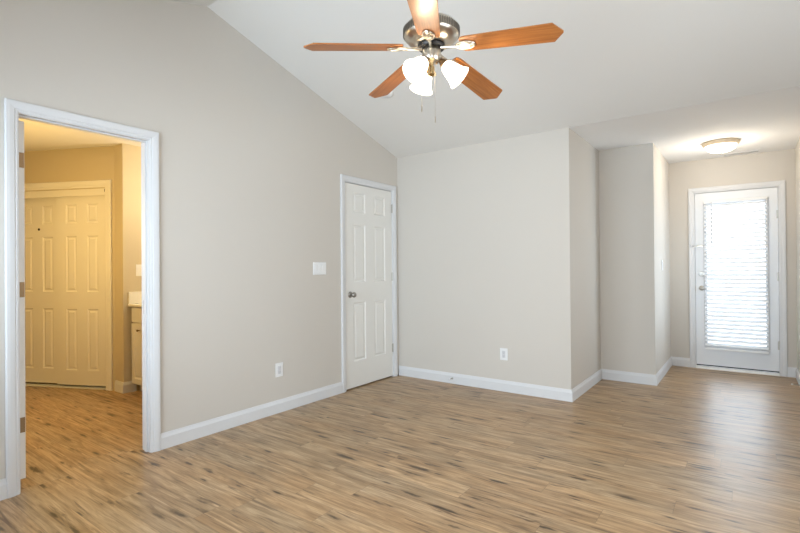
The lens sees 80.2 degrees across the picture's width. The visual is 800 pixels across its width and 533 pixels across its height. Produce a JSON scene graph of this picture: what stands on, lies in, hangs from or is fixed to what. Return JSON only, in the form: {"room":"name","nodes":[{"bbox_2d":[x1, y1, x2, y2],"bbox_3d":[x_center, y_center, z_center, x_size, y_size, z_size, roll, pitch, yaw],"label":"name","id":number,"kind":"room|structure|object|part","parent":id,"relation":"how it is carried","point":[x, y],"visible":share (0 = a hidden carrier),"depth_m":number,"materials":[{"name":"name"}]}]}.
{"room":"empty living room","nodes":[
{"label":"empty living room","id":0,"kind":"room"},
{"bbox_2d":[24,146,114,390],"bbox_3d":[-4.331,0.020,5.055,3.050,2.454,0.100,0,0,10],"label":"wall","id":1,"kind":"structure","parent":0,"point":[94,163],"depth_m":4.81,"materials":[{"name":"beige paint"}]},
{"bbox_2d":[25,197,56,382],"bbox_3d":[-3.790,0.235,4.990,0.600,1.955,0.033,0,0,10],"label":"door","id":2,"kind":"structure","parent":1,"relation":"in","point":[40,213],"depth_m":4.97,"materials":[{"name":"white paint"}]},
{"bbox_2d":[24,180,112,390],"bbox_3d":[-3.518,0.190,4.893,1.338,2.100,0.108,0,0,10],"label":"door frame","id":3,"kind":"structure","parent":1,"relation":"attached to","point":[97,184],"depth_m":4.74,"materials":[{"name":"white paint"}]},
{"bbox_2d":[56,195,105,385],"bbox_3d":[-3.233,0.230,4.852,0.600,1.955,0.030,0,0,10],"label":"door","id":4,"kind":"structure","parent":1,"relation":"in","point":[81,318],"depth_m":4.84,"materials":[{"name":"white wood"}]},
{"bbox_2d":[115,380,122,393],"bbox_3d":[-2.752,1.181,4.662,0.175,0.105,0.015,-1,0,36],"label":"baseboard","id":5,"kind":"structure","parent":1,"relation":"attached to","point":[118,384],"depth_m":4.66,"materials":[{"name":"white wood"}]},
{"bbox_2d":[114,143,141,389],"bbox_3d":[-2.528,0.006,5.029,0.195,2.454,0.845,-1,0,36],"label":"wall","id":6,"kind":"structure","parent":0,"point":[127,158],"depth_m":4.68,"materials":[{"name":"beige paint"}]},
{"bbox_2d":[123,381,136,393],"bbox_3d":[-2.653,1.180,4.662,0.015,0.105,0.130,-1,0,36],"label":"baseboard","id":7,"kind":"structure","parent":6,"relation":"attached to","point":[128,386],"depth_m":4.65,"materials":[{"name":"white wood"}]},
{"bbox_2d":[136,264,141,275],"bbox_3d":[-2.602,0.037,4.753,0.010,0.115,0.072,-1,0,36],"label":"light switch","id":8,"kind":"object","parent":6,"relation":"attached to","point":[138,266],"visible":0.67,"depth_m":4.75,"materials":[{"name":"white plastic"}]},
{"bbox_2d":[0,0,398,478],"bbox_3d":[-1.436,-0.354,3.490,0.100,3.144,4.647,-1,0,36],"label":"wall","id":9,"kind":"structure","parent":0,"point":[252,160],"depth_m":3.51,"materials":[{"name":"beige paint"}]},
{"bbox_2d":[0,478,6,500],"bbox_3d":[-2.408,1.167,2.035,0.015,0.105,1.147,-1,0,36],"label":"baseboard","id":10,"kind":"structure","parent":9,"relation":"attached to","point":[3,486],"depth_m":2.48,"materials":[{"name":"white wood"}]},
{"bbox_2d":[19,121,25,478],"bbox_3d":[-2.365,0.188,2.874,0.687,2.000,0.112,-1,0,36],"label":"door","id":11,"kind":"structure","parent":9,"relation":"in","point":[21,123],"depth_m":2.66,"materials":[{"name":"white paint"}]},
{"bbox_2d":[4,98,160,498],"bbox_3d":[-1.878,0.165,2.860,0.118,2.108,0.813,-1,0,36],"label":"door frame","id":12,"kind":"structure","parent":9,"relation":"attached to","point":[14,110],"depth_m":2.79,"materials":[{"name":"white wood"}]},
{"bbox_2d":[161,382,342,449],"bbox_3d":[-1.074,1.164,3.866,0.015,0.105,1.759,-1,0,36],"label":"baseboard","id":13,"kind":"structure","parent":9,"relation":"attached to","point":[178,436],"depth_m":3.67,"materials":[{"name":"white wood"}]},
{"bbox_2d":[275,362,282,376],"bbox_3d":[-1.007,0.863,3.967,0.009,0.115,0.078,-1,0,36],"label":"wall outlet","id":14,"kind":"object","parent":9,"relation":"attached to","point":[278,366],"visible":1,"depth_m":3.96,"materials":[{"name":"white plastic"}]},
{"bbox_2d":[313,262,325,274],"bbox_3d":[-0.734,0.018,4.354,0.010,0.115,0.165,-1,0,36],"label":"light switch","id":15,"kind":"object","parent":9,"relation":"attached to","point":[319,268],"visible":1,"depth_m":4.35,"materials":[{"name":"white plastic"}]},
{"bbox_2d":[340,174,397,392],"bbox_3d":[-0.341,0.162,4.969,0.118,2.108,0.888,-1,0,36],"label":"door frame","id":16,"kind":"structure","parent":9,"relation":"attached to","point":[343,178],"depth_m":4.78,"materials":[{"name":"white wood"}]},
{"bbox_2d":[345,182,393,388],"bbox_3d":[-0.294,0.189,4.941,0.104,2.028,0.775,-1,0,36],"label":"door","id":17,"kind":"structure","parent":9,"relation":"in","point":[368,224],"depth_m":4.93,"materials":[{"name":"white paint"}]},
{"bbox_3d":[-0.465,0.278,4.675,0.069,0.062,0.062,-1,0,36],"label":"knob","id":18,"kind":"part","parent":17,"relation":"part of","materials":[{"name":"silver metal"}]},
{"bbox_2d":[0,366,799,532],"bbox_3d":[-0.544,1.264,4.265,9.800,0.100,7.147,-1,0,36],"label":"floor","id":19,"kind":"structure","parent":0,"point":[698,450],"depth_m":2.90,"materials":[{"name":"brown wood"}]},
{"bbox_2d":[131,307,141,390],"bbox_3d":[-2.075,0.807,4.638,0.950,0.842,0.666,-1,0,36],"label":"vanity cabinet","id":20,"kind":"object","parent":19,"relation":"on","point":[136,326],"visible":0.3,"depth_m":4.61,"materials":[{"name":"white paint"}]},
{"bbox_2d":[128,291,141,306],"bbox_3d":[-2.066,0.316,4.653,0.990,0.140,0.700,-1,0,36],"label":"countertop","id":21,"kind":"structure","parent":20,"relation":"on","point":[134,298],"depth_m":4.69,"materials":[{"name":"white stone"}]},
{"bbox_3d":[-2.448,0.472,4.540,0.456,0.144,0.018,-1,0,36],"label":"drawer","id":22,"kind":"part","parent":20,"relation":"part of","materials":[{"name":"white paint"}]},
{"bbox_2d":[696,365,779,375],"bbox_3d":[3.821,1.171,5.399,0.770,0.028,0.138,-1,0,36],"label":"threshold","id":23,"kind":"object","parent":19,"relation":"on","point":[697,366],"visible":0.82,"depth_m":5.35,"materials":[{"name":"silver metal"}]},
{"bbox_2d":[19,0,799,163],"bbox_3d":[-0.578,-1.620,4.262,9.800,0.800,7.150,-1,0,36],"label":"ceiling","id":24,"kind":"structure","parent":0,"point":[612,59],"depth_m":3.58,"materials":[{"name":"white paint"}]},
{"bbox_2d":[382,91,392,97],"bbox_3d":[-0.125,-1.510,4.144,0.132,0.061,0.129,-1,0,41],"label":"smoke detector","id":25,"kind":"object","parent":24,"relation":"attached to","point":[390,94],"visible":0.3,"depth_m":4.14,"materials":[{"name":"white plastic"}]},
{"bbox_2d":[303,0,563,122],"bbox_3d":[0.188,-1.297,2.347,1.166,1.215,1.149,-1,0,36],"label":"ceiling fan","id":26,"kind":"object","parent":24,"relation":"hanging from","point":[430,32],"visible":1,"depth_m":2.26,"materials":[{"name":"brown wood"}]},
{"bbox_3d":[-0.220,-1.039,2.252,0.467,0.006,0.126,-5,12,-12],"label":"blade","id":27,"kind":"part","parent":26,"relation":"part of","materials":[{"name":"brown wood"}]},
{"bbox_3d":[-0.035,-1.039,2.662,0.126,0.006,0.467,-13,1,-30],"label":"blade","id":28,"kind":"part","parent":26,"relation":"part of","materials":[{"name":"brown wood"}]},
{"bbox_3d":[0.092,-0.951,2.255,0.123,0.108,0.123,-1,-45,40],"label":"lamp shade","id":29,"kind":"part","parent":26,"relation":"part of","materials":[{"name":"white glass"}]},
{"bbox_3d":[0.096,-0.957,2.259,0.048,0.048,0.072,-1,45,40],"label":"bulb","id":30,"kind":"part","parent":26,"relation":"part of","materials":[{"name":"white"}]},
{"bbox_3d":[0.122,-0.951,2.422,0.123,0.108,0.123,0,45,-20],"label":"lamp shade","id":31,"kind":"part","parent":26,"relation":"part of","materials":[{"name":"white glass"}]},
{"bbox_3d":[0.101,-1.043,1.952,0.126,0.006,0.467,11,6,7],"label":"blade","id":32,"kind":"part","parent":26,"relation":"part of","materials":[{"name":"brown wood"}]},
{"bbox_2d":[435,58,447,68],"bbox_3d":[0.204,-1.000,2.321,0.051,0.047,0.050,-46,-7,7],"label":"socket","id":33,"kind":"object","parent":26,"relation":"attached to","point":[443,63],"depth_m":2.30,"materials":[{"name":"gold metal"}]},
{"bbox_3d":[0.252,-0.952,2.313,0.123,0.108,0.123,-46,-7,7],"label":"lamp shade","id":34,"kind":"part","parent":26,"relation":"part of","materials":[{"name":"white glass"}]},
{"bbox_3d":[0.410,-1.020,2.611,0.126,0.006,0.467,-15,-18,40],"label":"blade","id":35,"kind":"part","parent":26,"relation":"part of","materials":[{"name":"brown wood"}]},
{"bbox_3d":[0.503,-1.045,2.173,0.467,0.006,0.126,5,-9,24],"label":"blade","id":36,"kind":"part","parent":26,"relation":"part of","materials":[{"name":"brown wood"}]},
{"bbox_2d":[702,138,740,153],"bbox_3d":[3.214,-1.188,4.762,0.322,0.118,0.322,-1,0,36],"label":"ceiling light","id":37,"kind":"object","parent":24,"relation":"attached to","point":[723,145],"visible":1,"depth_m":4.67,"materials":[{"name":"white glass"}]},
{"bbox_3d":[3.215,-1.176,4.762,0.272,0.070,0.272,-1,0,36],"label":"lamp shade","id":38,"kind":"part","parent":37,"relation":"part of","materials":[{"name":"white glass"}]},
{"bbox_2d":[724,150,759,155],"bbox_3d":[3.753,-1.245,5.224,0.320,0.009,0.100,-1,0,36],"label":"ceiling vent","id":39,"kind":"object","parent":24,"relation":"in","point":[753,151],"visible":1,"depth_m":5.21,"materials":[{"name":"white plastic"}]},
{"bbox_2d":[397,127,600,389],"bbox_3d":[0.721,-0.023,5.512,2.798,2.464,1.162,-1,0,36],"label":"wall","id":40,"kind":"structure","parent":0,"point":[499,240],"depth_m":4.65,"materials":[{"name":"beige paint"}]},
{"bbox_2d":[399,366,572,401],"bbox_3d":[0.753,1.154,4.762,1.913,0.105,0.015,-1,0,36],"label":"baseboard","id":41,"kind":"structure","parent":40,"relation":"attached to","point":[561,394],"depth_m":4.65,"materials":[{"name":"white wood"}]},
{"bbox_2d":[500,348,507,360],"bbox_3d":[1.001,0.846,4.585,0.078,0.115,0.009,-1,0,36],"label":"wall outlet","id":42,"kind":"object","parent":40,"relation":"attached to","point":[503,351],"visible":1,"depth_m":4.58,"materials":[{"name":"white plastic"}]},
{"bbox_2d":[572,369,601,401],"bbox_3d":[1.833,1.145,4.632,0.015,0.105,1.077,-1,0,36],"label":"baseboard","id":43,"kind":"structure","parent":40,"relation":"attached to","point":[584,386],"depth_m":4.56,"materials":[{"name":"white wood"}]},
{"bbox_2d":[599,145,643,373],"bbox_3d":[2.333,-0.037,4.994,0.418,2.464,0.100,-1,0,36],"label":"wall","id":44,"kind":"structure","parent":0,"point":[620,169],"depth_m":4.95,"materials":[{"name":"beige paint"}]},
{"bbox_2d":[601,369,656,385],"bbox_3d":[2.355,1.142,4.909,0.533,0.105,0.015,-1,0,36],"label":"baseboard","id":45,"kind":"structure","parent":44,"relation":"attached to","point":[640,378],"depth_m":4.89,"materials":[{"name":"white wood"}]},
{"bbox_2d":[642,143,670,374],"bbox_3d":[2.867,-0.040,5.287,0.100,2.464,1.201,-1,0,36],"label":"wall","id":46,"kind":"structure","parent":0,"point":[655,168],"depth_m":4.85,"materials":[{"name":"beige paint"}]},
{"bbox_2d":[656,357,671,384],"bbox_3d":[2.918,1.139,5.242,0.015,0.105,1.216,-1,0,36],"label":"baseboard","id":47,"kind":"structure","parent":46,"relation":"attached to","point":[661,373],"depth_m":5.18,"materials":[{"name":"white wood"}]},
{"bbox_2d":[669,149,796,367],"bbox_3d":[3.770,-0.047,5.445,1.374,2.464,0.120,-1,0,36],"label":"wall","id":48,"kind":"structure","parent":0,"point":[773,165],"depth_m":5.50,"materials":[{"name":"beige paint"}]},
{"bbox_2d":[671,356,689,366],"bbox_3d":[3.345,1.137,5.674,0.197,0.105,0.015,-1,0,36],"label":"baseboard","id":49,"kind":"structure","parent":48,"relation":"attached to","point":[676,361],"depth_m":5.67,"materials":[{"name":"white wood"}]},
{"bbox_2d":[690,187,779,372],"bbox_3d":[3.768,0.149,5.372,0.830,2.011,0.110,-1,0,36],"label":"door","id":50,"kind":"structure","parent":48,"relation":"in","point":[770,362],"depth_m":5.32,"materials":[{"name":"white paint"}]},
{"bbox_2d":[703,196,768,353],"bbox_3d":[3.756,0.097,5.327,0.584,1.715,0.062,-1,0,36],"label":"window blind","id":51,"kind":"object","parent":50,"relation":"attached to","point":[759,253],"visible":1,"depth_m":5.32,"materials":[{"name":"white plastic"}]},
{"bbox_3d":[3.754,-0.745,5.337,0.584,0.030,0.044,-1,0,36],"label":"head rail","id":52,"kind":"part","parent":51,"relation":"part of","materials":[{"name":"white plastic"}]},
{"bbox_3d":[3.748,0.100,5.315,0.442,1.660,0.002,-1,0,36],"label":"ladder cord","id":53,"kind":"part","parent":51,"relation":"part of","materials":[{"name":"white plastic"}]},
{"bbox_3d":[3.767,0.942,5.329,0.584,0.025,0.036,-1,0,36],"label":"rail","id":54,"kind":"part","parent":51,"relation":"part of","materials":[{"name":"white plastic"}]},
{"bbox_3d":[3.796,0.090,5.377,0.607,1.692,0.041,-1,0,36],"label":"glass frame","id":55,"kind":"part","parent":50,"relation":"part of","materials":[{"name":"white"}]},
{"bbox_2d":[688,180,787,376],"bbox_3d":[3.813,0.131,5.403,0.896,2.108,0.138,-1,0,36],"label":"door frame","id":56,"kind":"structure","parent":48,"relation":"attached to","point":[781,185],"depth_m":5.19,"materials":[{"name":"white wood"}]},
{"bbox_2d":[788,367,795,377],"bbox_3d":[4.181,1.128,5.064,0.081,0.105,0.015,-1,0,36],"label":"baseboard","id":57,"kind":"structure","parent":48,"relation":"attached to","point":[791,370],"depth_m":5.06,"materials":[{"name":"white wood"}]},
{"bbox_2d":[795,137,799,371],"bbox_3d":[3.554,-0.051,4.067,0.100,2.464,2.363,-1,0,36],"label":"wall","id":58,"kind":"structure","parent":0,"point":[797,148],"depth_m":4.85,"materials":[{"name":"beige paint"}]},
{"bbox_2d":[796,368,799,384],"bbox_3d":[3.512,1.129,4.090,0.015,0.105,2.378,-1,0,36],"label":"baseboard","id":59,"kind":"structure","parent":58,"relation":"attached to","point":[797,370],"depth_m":4.86,"materials":[{"name":"white wood"}]}
]}

